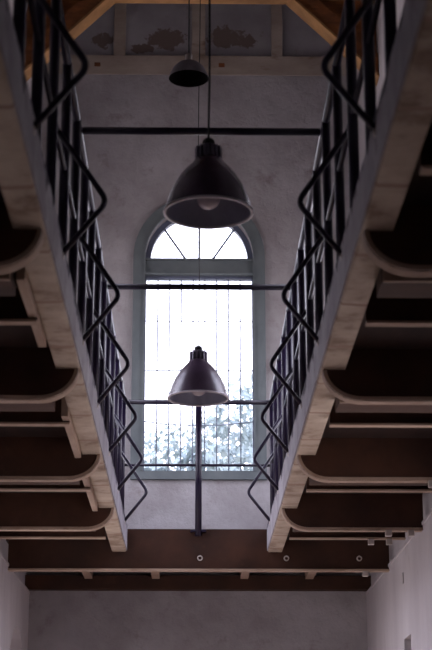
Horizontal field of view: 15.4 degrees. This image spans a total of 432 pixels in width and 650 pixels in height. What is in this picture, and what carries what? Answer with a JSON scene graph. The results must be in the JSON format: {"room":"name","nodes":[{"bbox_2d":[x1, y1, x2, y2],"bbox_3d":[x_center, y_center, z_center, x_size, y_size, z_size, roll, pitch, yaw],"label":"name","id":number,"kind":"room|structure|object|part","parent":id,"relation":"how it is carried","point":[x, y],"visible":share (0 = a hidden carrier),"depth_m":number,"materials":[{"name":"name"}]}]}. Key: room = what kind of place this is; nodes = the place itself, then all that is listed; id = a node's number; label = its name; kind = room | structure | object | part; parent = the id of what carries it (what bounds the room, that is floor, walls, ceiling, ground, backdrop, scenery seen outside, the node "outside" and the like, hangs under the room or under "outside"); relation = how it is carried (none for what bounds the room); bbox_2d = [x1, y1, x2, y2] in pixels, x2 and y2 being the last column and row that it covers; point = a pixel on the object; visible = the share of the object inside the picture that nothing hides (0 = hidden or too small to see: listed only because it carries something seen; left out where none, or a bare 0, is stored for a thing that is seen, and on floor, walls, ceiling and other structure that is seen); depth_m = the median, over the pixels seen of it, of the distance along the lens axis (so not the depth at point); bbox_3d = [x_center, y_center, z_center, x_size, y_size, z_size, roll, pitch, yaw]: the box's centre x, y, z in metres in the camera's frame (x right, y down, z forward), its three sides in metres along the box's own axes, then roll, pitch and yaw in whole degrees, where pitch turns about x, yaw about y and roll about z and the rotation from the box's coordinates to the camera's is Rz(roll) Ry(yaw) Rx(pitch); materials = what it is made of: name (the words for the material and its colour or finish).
{"room":"converted industrial hall","nodes":[
{"label":"converted industrial hall","id":0,"kind":"room"},
{"bbox_2d":[0,0,31,649],"bbox_3d":[-2.017,-2.123,8.033,0.308,11.940,21.230,0,-17,-1],"label":"wall","id":1,"kind":"structure","parent":0,"point":[14,598],"depth_m":15.63,"materials":[{"name":"paint"}]},
{"bbox_2d":[0,552,29,594],"bbox_3d":[-1.882,-0.150,7.248,0.062,0.029,20.874,0,-17,-1],"label":"trim","id":2,"kind":"structure","parent":1,"relation":"attached to","point":[1,554],"depth_m":15.94,"materials":[{"name":"paint"}]},
{"bbox_2d":[0,202,43,274],"bbox_3d":[-1.300,-0.371,6.846,1.120,0.297,0.110,0,-17,-1],"label":"beam","id":3,"kind":"structure","parent":1,"relation":"attached to","point":[18,247],"depth_m":6.80,"materials":[{"name":"brown paint"}]},
{"bbox_2d":[0,348,78,402],"bbox_3d":[-1.333,0.282,8.992,1.120,0.297,0.110,0,-17,-1],"label":"beam","id":4,"kind":"structure","parent":1,"relation":"attached to","point":[27,375],"depth_m":8.95,"materials":[{"name":"brown paint"}]},
{"bbox_2d":[0,437,100,481],"bbox_3d":[-1.365,0.936,11.139,1.120,0.297,0.110,0,-17,-1],"label":"beam","id":5,"kind":"structure","parent":1,"relation":"attached to","point":[22,459],"depth_m":11.09,"materials":[{"name":"brown paint"}]},
{"bbox_2d":[0,493,113,530],"bbox_3d":[-1.394,1.532,13.096,1.120,0.297,0.110,0,-17,-1],"label":"beam","id":6,"kind":"structure","parent":1,"relation":"attached to","point":[18,511],"depth_m":13.05,"materials":[{"name":"brown paint"}]},
{"bbox_2d":[8,529,389,571],"bbox_3d":[-0.164,2.159,15.338,3.648,0.403,0.106,0,-17,-1],"label":"girder","id":7,"kind":"object","parent":1,"relation":"attached to","point":[148,550],"visible":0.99,"depth_m":15.31,"materials":[{"name":"brown paint"}]},
{"bbox_2d":[125,400,269,535],"bbox_3d":[-0.180,1.379,15.519,1.404,1.340,0.069,0,-17,-1],"label":"guard","id":8,"kind":"object","parent":7,"relation":"attached to","point":[198,465],"visible":0.74,"depth_m":15.52,"materials":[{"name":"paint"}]},
{"bbox_3d":[-0.180,1.360,15.522,1.404,0.026,0.026,0,-17,-1],"label":"rail","id":9,"kind":"part","parent":8,"relation":"part of","materials":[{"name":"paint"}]},
{"bbox_3d":[-0.180,0.758,15.705,1.404,0.045,0.045,0,-17,-1],"label":"rail","id":10,"kind":"part","parent":8,"relation":"part of","materials":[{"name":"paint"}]},
{"bbox_3d":[-0.169,1.390,15.516,0.150,1.318,0.069,0,-17,-1],"label":"post","id":11,"kind":"part","parent":8,"relation":"part of","materials":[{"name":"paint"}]},
{"bbox_2d":[362,571,367,576],"bbox_3d":[1.426,2.376,15.274,0.052,0.049,0.056,0,-17,-1],"label":"clamp","id":12,"kind":"object","parent":7,"relation":"attached to","point":[364,573],"visible":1,"depth_m":15.26,"materials":[{"name":"metal"}]},
{"bbox_2d":[24,0,378,85],"bbox_3d":[-0.162,-3.091,16.854,3.986,1.122,0.242,0,-17,-1],"label":"roof truss","id":13,"kind":"object","parent":1,"relation":"attached to","point":[323,16],"visible":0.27,"depth_m":16.86,"materials":[{"name":"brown wood"}]},
{"bbox_2d":[0,188,107,539],"bbox_3d":[-1.356,-0.728,6.354,0.992,0.099,18.810,0,-17,-1],"label":"floor","id":14,"kind":"structure","parent":0,"point":[11,336],"depth_m":10.83,"materials":[{"name":"brown wood"}]},
{"bbox_2d":[0,271,15,295],"bbox_3d":[-1.400,-0.267,7.359,0.935,0.198,0.249,0,-17,-1],"label":"joist","id":15,"kind":"object","parent":14,"relation":"attached to","point":[7,281],"visible":0.5,"depth_m":7.33,"materials":[{"name":"brown wood"}]},
{"bbox_2d":[0,287,37,324],"bbox_3d":[-1.380,-0.099,7.928,0.992,0.187,0.066,0,-17,-1],"label":"joist","id":16,"kind":"object","parent":14,"relation":"attached to","point":[12,308],"visible":0.7,"depth_m":7.92,"materials":[{"name":"brown paint"}]},
{"bbox_2d":[0,401,54,411],"bbox_3d":[-1.432,0.387,9.505,0.935,0.198,0.249,0,-17,-1],"label":"joist","id":17,"kind":"object","parent":14,"relation":"attached to","point":[31,407],"visible":0.3,"depth_m":9.51,"materials":[{"name":"brown wood"}]},
{"bbox_2d":[0,398,69,426],"bbox_3d":[-1.411,0.535,10.011,0.992,0.187,0.066,0,-17,-1],"label":"joist","id":18,"kind":"object","parent":14,"relation":"attached to","point":[7,418],"visible":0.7,"depth_m":10.00,"materials":[{"name":"brown paint"}]},
{"bbox_2d":[0,481,79,484],"bbox_3d":[-1.465,1.040,11.652,0.935,0.198,0.249,0,-17,-1],"label":"joist","id":19,"kind":"object","parent":14,"relation":"attached to","point":[76,482],"visible":0.06,"depth_m":11.70,"materials":[{"name":"brown wood"}]},
{"bbox_2d":[0,480,90,491],"bbox_3d":[-1.442,1.156,12.053,0.992,0.187,0.066,0,-17,-1],"label":"joist","id":20,"kind":"object","parent":14,"relation":"attached to","point":[3,488],"visible":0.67,"depth_m":12.03,"materials":[{"name":"brown paint"}]},
{"bbox_2d":[0,527,105,538],"bbox_3d":[-1.474,1.797,14.157,0.992,0.187,0.066,0,-17,-1],"label":"joist","id":21,"kind":"object","parent":14,"relation":"attached to","point":[100,533],"visible":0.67,"depth_m":14.13,"materials":[{"name":"brown paint"}]},
{"bbox_2d":[0,0,126,551],"bbox_3d":[-0.787,-0.684,6.335,0.145,0.246,18.784,0,-17,-1],"label":"beam","id":22,"kind":"structure","parent":14,"relation":"attached to","point":[25,187],"depth_m":7.34,"materials":[{"name":"brown wood"}]},
{"bbox_2d":[16,267,46,346],"bbox_3d":[-0.905,-0.120,7.900,0.044,0.158,1.122,0,-17,-1],"label":"board","id":23,"kind":"object","parent":22,"relation":"attached to","point":[22,279],"visible":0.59,"depth_m":7.72,"materials":[{"name":"brown wood"}]},
{"bbox_2d":[61,396,80,457],"bbox_3d":[-0.944,0.668,10.489,0.044,0.158,1.210,0,-17,-1],"label":"board","id":24,"kind":"object","parent":22,"relation":"attached to","point":[65,415],"visible":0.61,"depth_m":10.32,"materials":[{"name":"brown wood"}]},
{"bbox_2d":[13,0,147,521],"bbox_3d":[-0.707,-0.276,10.126,0.293,1.363,11.312,0,-17,-1],"label":"gallery railing","id":25,"kind":"object","parent":22,"relation":"attached to","point":[93,300],"visible":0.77,"depth_m":9.13,"materials":[{"name":"metal"}]},
{"bbox_3d":[-0.828,-0.314,10.134,0.028,0.028,11.308,0,-17,-1],"label":"rail","id":26,"kind":"part","parent":25,"relation":"part of","materials":[{"name":"metal"}]},
{"bbox_3d":[-0.828,-0.908,10.315,0.045,0.045,11.308,0,-17,-1],"label":"rail","id":27,"kind":"part","parent":25,"relation":"part of","materials":[{"name":"metal"}]},
{"bbox_2d":[108,284,290,289],"bbox_3d":[-0.130,-0.293,12.334,1.409,0.046,0.046,0,-17,-1],"label":"bar","id":28,"kind":"object","parent":25,"relation":"attached to","point":[120,286],"visible":0.86,"depth_m":12.32,"materials":[{"name":"paint"}]},
{"bbox_2d":[82,127,319,135],"bbox_3d":[-0.087,-1.151,9.514,1.409,0.046,0.046,0,-17,-1],"label":"bar","id":29,"kind":"object","parent":25,"relation":"attached to","point":[86,130],"visible":1,"depth_m":9.50,"materials":[{"name":"paint"}]},
{"bbox_2d":[82,477,97,510],"bbox_3d":[-0.973,1.244,12.383,0.044,0.158,1.342,0,-17,-1],"label":"board","id":30,"kind":"object","parent":22,"relation":"attached to","point":[87,483],"visible":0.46,"depth_m":12.38,"materials":[{"name":"brown wood"}]},
{"bbox_2d":[60,3,333,56],"bbox_3d":[-0.196,-3.966,19.569,3.766,1.694,0.286,0,-17,-1],"label":"ceiling","id":31,"kind":"structure","parent":0,"point":[151,29],"depth_m":19.28,"materials":[{"name":"paint"}]},
{"bbox_2d":[47,3,345,75],"bbox_3d":[-0.193,-3.898,19.358,3.722,1.947,0.079,0,-17,-1],"label":"roof beam","id":32,"kind":"structure","parent":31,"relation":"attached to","point":[119,63],"depth_m":19.09,"materials":[{"name":"brown wood"}]},
{"bbox_3d":[-1.155,-4.022,19.385,0.141,1.694,0.070,0,-17,-1],"label":"post","id":33,"kind":"part","parent":32,"relation":"part of","materials":[{"name":"brown wood"}]},
{"bbox_3d":[-0.209,-4.018,19.398,0.163,1.694,0.070,0,-17,-1],"label":"post","id":34,"kind":"part","parent":32,"relation":"part of","materials":[{"name":"brown wood"}]},
{"bbox_3d":[0.731,-4.014,19.411,0.132,1.694,0.070,0,-17,-1],"label":"post","id":35,"kind":"part","parent":32,"relation":"part of","materials":[{"name":"brown wood"}]},
{"bbox_2d":[26,74,368,649],"bbox_3d":[-0.196,1.735,17.799,3.766,10.246,0.352,0,-17,-1],"label":"wall","id":36,"kind":"structure","parent":0,"point":[137,175],"depth_m":18.34,"materials":[{"name":"paint"}]},
{"bbox_2d":[25,575,370,590],"bbox_3d":[-0.192,2.780,17.228,3.731,0.152,0.132,0,-17,-1],"label":"ceiling beam","id":37,"kind":"structure","parent":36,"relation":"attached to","point":[32,582],"depth_m":17.16,"materials":[{"name":"brown paint"}]},
{"bbox_2d":[82,572,92,578],"bbox_3d":[-1.354,2.417,16.339,0.084,0.103,1.993,0,-17,-1],"label":"joist","id":38,"kind":"object","parent":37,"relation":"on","point":[87,575],"visible":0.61,"depth_m":16.93,"materials":[{"name":"brown wood"}]},
{"bbox_2d":[151,572,159,578],"bbox_3d":[-0.633,2.421,16.349,0.084,0.103,1.993,0,-17,-1],"label":"joist","id":39,"kind":"object","parent":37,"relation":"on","point":[155,575],"visible":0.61,"depth_m":16.93,"materials":[{"name":"brown wood"}]},
{"bbox_2d":[240,572,249,578],"bbox_3d":[0.315,2.424,16.362,0.084,0.103,1.993,0,-17,-1],"label":"joist","id":40,"kind":"object","parent":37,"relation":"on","point":[243,575],"visible":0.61,"depth_m":16.93,"materials":[{"name":"brown wood"}]},
{"bbox_2d":[304,572,316,578],"bbox_3d":[1.015,2.427,16.372,0.084,0.103,1.993,0,-17,-1],"label":"joist","id":41,"kind":"object","parent":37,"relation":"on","point":[308,575],"visible":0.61,"depth_m":17.00,"materials":[{"name":"brown wood"}]},
{"bbox_2d":[130,204,266,479],"bbox_3d":[-0.194,0.128,18.173,1.505,3.344,0.264,0,-17,-1],"label":"window","id":42,"kind":"structure","parent":36,"relation":"in","point":[146,268],"depth_m":18.16,"materials":[{"name":"grey paint"}]},
{"bbox_2d":[286,120,431,539],"bbox_3d":[1.282,-0.717,6.390,1.027,0.099,18.810,0,-17,-1],"label":"floor","id":43,"kind":"structure","parent":0,"point":[419,191],"depth_m":8.88,"materials":[{"name":"brown wood"}]},
{"bbox_2d":[289,527,405,539],"bbox_3d":[1.164,1.808,14.193,1.027,0.187,0.066,0,-17,-1],"label":"joist","id":44,"kind":"object","parent":43,"relation":"attached to","point":[292,535],"visible":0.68,"depth_m":14.17,"materials":[{"name":"brown paint"}]},
{"bbox_2d":[368,539,373,544],"bbox_3d":[1.371,1.919,14.148,0.052,0.049,0.056,0,-17,-1],"label":"clamp","id":45,"kind":"object","parent":44,"relation":"attached to","point":[370,541],"visible":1,"depth_m":14.13,"materials":[{"name":"metal"}]},
{"bbox_2d":[386,539,391,544],"bbox_3d":[1.532,1.919,14.150,0.052,0.049,0.056,0,-17,-1],"label":"clamp","id":46,"kind":"object","parent":44,"relation":"attached to","point":[388,541],"visible":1,"depth_m":14.13,"materials":[{"name":"metal"}]},
{"bbox_2d":[267,0,431,551],"bbox_3d":[0.696,-0.678,6.355,0.145,0.246,18.784,0,-17,-1],"label":"beam","id":47,"kind":"structure","parent":43,"relation":"attached to","point":[403,115],"depth_m":6.81,"materials":[{"name":"brown wood"}]},
{"bbox_2d":[247,0,396,524],"bbox_3d":[0.508,-0.271,10.143,0.293,1.363,11.312,0,-17,-1],"label":"gallery railing","id":48,"kind":"object","parent":47,"relation":"attached to","point":[290,371],"visible":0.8,"depth_m":9.16,"materials":[{"name":"metal"}]},
{"bbox_3d":[0.629,-0.902,10.335,0.045,0.045,11.308,0,-17,-1],"label":"rail","id":49,"kind":"part","parent":48,"relation":"part of","materials":[{"name":"metal"}]},
{"bbox_3d":[0.629,-0.308,10.154,0.028,0.028,11.308,0,-17,-1],"label":"rail","id":50,"kind":"part","parent":48,"relation":"part of","materials":[{"name":"metal"}]},
{"bbox_2d":[309,478,427,485],"bbox_3d":[1.202,1.051,11.688,1.027,0.198,0.249,0,-17,-1],"label":"joist","id":51,"kind":"object","parent":43,"relation":"attached to","point":[311,481],"visible":0.17,"depth_m":11.74,"materials":[{"name":"brown wood"}]},
{"bbox_2d":[306,477,431,492],"bbox_3d":[1.196,1.167,12.089,1.027,0.187,0.066,0,-17,-1],"label":"joist","id":52,"kind":"object","parent":43,"relation":"attached to","point":[309,488],"visible":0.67,"depth_m":12.06,"materials":[{"name":"brown paint"}]},
{"bbox_2d":[329,400,431,427],"bbox_3d":[1.226,0.546,10.048,1.027,0.187,0.066,0,-17,-1],"label":"joist","id":53,"kind":"object","parent":43,"relation":"attached to","point":[357,420],"visible":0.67,"depth_m":10.02,"materials":[{"name":"brown paint"}]},
{"bbox_2d":[335,397,431,412],"bbox_3d":[1.234,0.398,9.542,1.027,0.198,0.249,0,-17,-1],"label":"joist","id":54,"kind":"object","parent":43,"relation":"attached to","point":[341,406],"visible":0.28,"depth_m":9.53,"materials":[{"name":"brown wood"}]},
{"bbox_2d":[365,289,431,326],"bbox_3d":[1.257,-0.088,7.964,1.027,0.187,0.066,0,-17,-1],"label":"joist","id":55,"kind":"object","parent":43,"relation":"attached to","point":[380,312],"visible":0.7,"depth_m":7.95,"materials":[{"name":"brown paint"}]},
{"bbox_2d":[376,268,431,297],"bbox_3d":[1.266,-0.256,7.396,1.027,0.198,0.249,0,-17,-1],"label":"joist","id":56,"kind":"object","parent":43,"relation":"attached to","point":[388,285],"visible":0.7,"depth_m":7.33,"materials":[{"name":"brown wood"}]},
{"bbox_2d":[419,126,431,174],"bbox_3d":[1.286,-0.665,6.070,1.027,0.187,0.066,0,-17,-1],"label":"joist","id":57,"kind":"object","parent":43,"relation":"attached to","point":[425,156],"visible":0.7,"depth_m":6.05,"materials":[{"name":"brown paint"}]},
{"bbox_2d":[357,0,431,649],"bbox_3d":[1.925,-2.106,8.087,0.308,11.940,21.230,0,-17,-1],"label":"wall","id":58,"kind":"structure","parent":0,"point":[399,605],"depth_m":14.50,"materials":[{"name":"paint"}]},
{"bbox_2d":[281,494,422,531],"bbox_3d":[1.116,1.542,13.131,1.155,0.297,0.110,0,-17,-1],"label":"beam","id":59,"kind":"structure","parent":58,"relation":"attached to","point":[314,512],"depth_m":13.08,"materials":[{"name":"brown paint"}]},
{"bbox_2d":[385,530,391,536],"bbox_3d":[1.407,1.697,13.043,0.052,0.049,0.056,0,-17,-1],"label":"clamp","id":60,"kind":"object","parent":59,"relation":"attached to","point":[388,533],"visible":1,"depth_m":13.02,"materials":[{"name":"metal"}]},
{"bbox_2d":[407,530,413,536],"bbox_3d":[1.589,1.698,13.045,0.052,0.049,0.056,0,-17,-1],"label":"clamp","id":61,"kind":"object","parent":59,"relation":"attached to","point":[410,533],"visible":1,"depth_m":13.03,"materials":[{"name":"metal"}]},
{"bbox_2d":[297,438,431,482],"bbox_3d":[1.145,0.946,11.174,1.155,0.297,0.110,0,-17,-1],"label":"beam","id":62,"kind":"structure","parent":58,"relation":"attached to","point":[336,460],"depth_m":11.12,"materials":[{"name":"brown paint"}]},
{"bbox_2d":[428,480,431,487],"bbox_3d":[1.498,1.102,11.086,0.052,0.049,0.056,0,-17,-1],"label":"clamp","id":63,"kind":"object","parent":62,"relation":"attached to","point":[429,481],"visible":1,"depth_m":11.07,"materials":[{"name":"metal"}]},
{"bbox_2d":[322,349,431,404],"bbox_3d":[1.177,0.293,9.027,1.155,0.297,0.110,0,-17,-1],"label":"beam","id":64,"kind":"structure","parent":58,"relation":"attached to","point":[370,376],"depth_m":8.98,"materials":[{"name":"brown paint"}]},
{"bbox_2d":[362,204,431,277],"bbox_3d":[1.210,-0.360,6.880,1.155,0.297,0.110,0,-17,-1],"label":"beam","id":65,"kind":"structure","parent":58,"relation":"attached to","point":[406,250],"depth_m":6.83,"materials":[{"name":"brown paint"}]},
{"bbox_2d":[366,509,431,594],"bbox_3d":[1.796,-0.134,7.299,0.062,0.029,20.874,0,-17,-1],"label":"trim","id":66,"kind":"structure","parent":58,"relation":"attached to","point":[430,512],"depth_m":14.52,"materials":[{"name":"paint"}]},
{"bbox_3d":[-0.043,-7.923,9.667,4.250,0.110,21.538,0,-17,-1],"label":"ceiling","id":67,"kind":"structure","parent":0,"visible":0},
{"bbox_2d":[169,0,207,86],"bbox_3d":[-0.189,-4.316,11.890,0.277,5.453,0.277,0,-17,-1],"label":"pendant lamp","id":68,"kind":"object","parent":67,"relation":"hanging from","point":[188,72],"visible":0.98,"depth_m":11.18,"materials":[{"name":"metal"}]},
{"bbox_3d":[-0.189,-1.770,11.116,0.277,0.128,0.277,0,-17,-1],"label":"lamp shade","id":69,"kind":"part","parent":68,"relation":"part of","materials":[{"name":"black metal"}]},
{"bbox_3d":[-0.189,-4.406,11.918,0.009,5.265,0.009,-7,-18,21],"label":"cord","id":70,"kind":"part","parent":68,"relation":"part of","materials":[{"name":"black rubber"}]},
{"bbox_2d":[167,0,228,406],"bbox_3d":[-0.138,-2.884,13.525,0.484,7.241,0.484,0,-17,-1],"label":"pendant lamp","id":71,"kind":"object","parent":67,"relation":"hanging from","point":[197,384],"visible":0.98,"depth_m":12.44,"materials":[{"name":"brown metal"}]},
{"bbox_3d":[-0.138,0.428,12.517,0.468,0.307,0.468,0,-17,-1],"label":"lamp shade","id":72,"kind":"part","parent":71,"relation":"part of","materials":[{"name":"black metal"}]},
{"bbox_3d":[-0.138,0.430,12.517,0.126,0.252,0.126,0,-17,-1],"label":"bulb","id":73,"kind":"part","parent":71,"relation":"part of","materials":[{"name":"white glass"}]},
{"bbox_3d":[-0.138,-3.092,13.589,0.019,6.805,0.007,0,-17,-1],"label":"cord","id":74,"kind":"part","parent":71,"relation":"part of","materials":[{"name":"black rubber"}]},
{"bbox_2d":[163,0,253,228],"bbox_3d":[-0.041,-4.061,9.653,0.489,7.244,0.489,0,-17,-1],"label":"pendant lamp","id":75,"kind":"object","parent":67,"relation":"hanging from","point":[208,194],"visible":1,"depth_m":8.60,"materials":[{"name":"brown metal"}]},
{"bbox_3d":[-0.041,-0.750,8.645,0.473,0.310,0.473,0,-17,-1],"label":"lamp shade","id":76,"kind":"part","parent":75,"relation":"part of","materials":[{"name":"black metal"}]},
{"bbox_3d":[-0.041,-0.748,8.645,0.127,0.255,0.127,0,-17,-1],"label":"bulb","id":77,"kind":"part","parent":75,"relation":"part of","materials":[{"name":"white glass"}]},
{"bbox_3d":[-0.041,-4.272,9.717,0.024,6.803,0.012,0,-17,-1],"label":"cord","id":78,"kind":"part","parent":75,"relation":"part of","materials":[{"name":"black rubber"}]},
{"label":"outside","id":79,"kind":"structure","parent":0,"visible":0},
{"bbox_3d":[-0.359,9.049,23.375,180.000,0.200,170.000,0,-17,-1],"label":"ground","id":80,"kind":"structure","parent":79,"visible":0},
{"bbox_2d":[144,441,235,470],"bbox_3d":[-1.827,5.045,24.922,4.431,8.382,4.618,0,-17,-1],"label":"tree","id":81,"kind":"object","parent":80,"relation":"on","point":[209,458],"visible":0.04,"depth_m":26.22,"materials":[{"name":"green plant"}]},
{"bbox_2d":[144,410,252,470],"bbox_3d":[-0.105,8.301,42.571,8.472,12.424,5.613,0,-17,-1],"label":"tree","id":82,"kind":"object","parent":80,"relation":"on","point":[174,444],"visible":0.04,"depth_m":43.88,"materials":[{"name":"green plant"}]},
{"bbox_2d":[206,374,252,470],"bbox_3d":[1.343,5.898,31.829,4.846,10.769,6.820,16,-23,-42],"label":"tree","id":83,"kind":"object","parent":80,"relation":"on","point":[245,393],"visible":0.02,"depth_m":34.23,"materials":[{"name":"green plant"}]}
]}

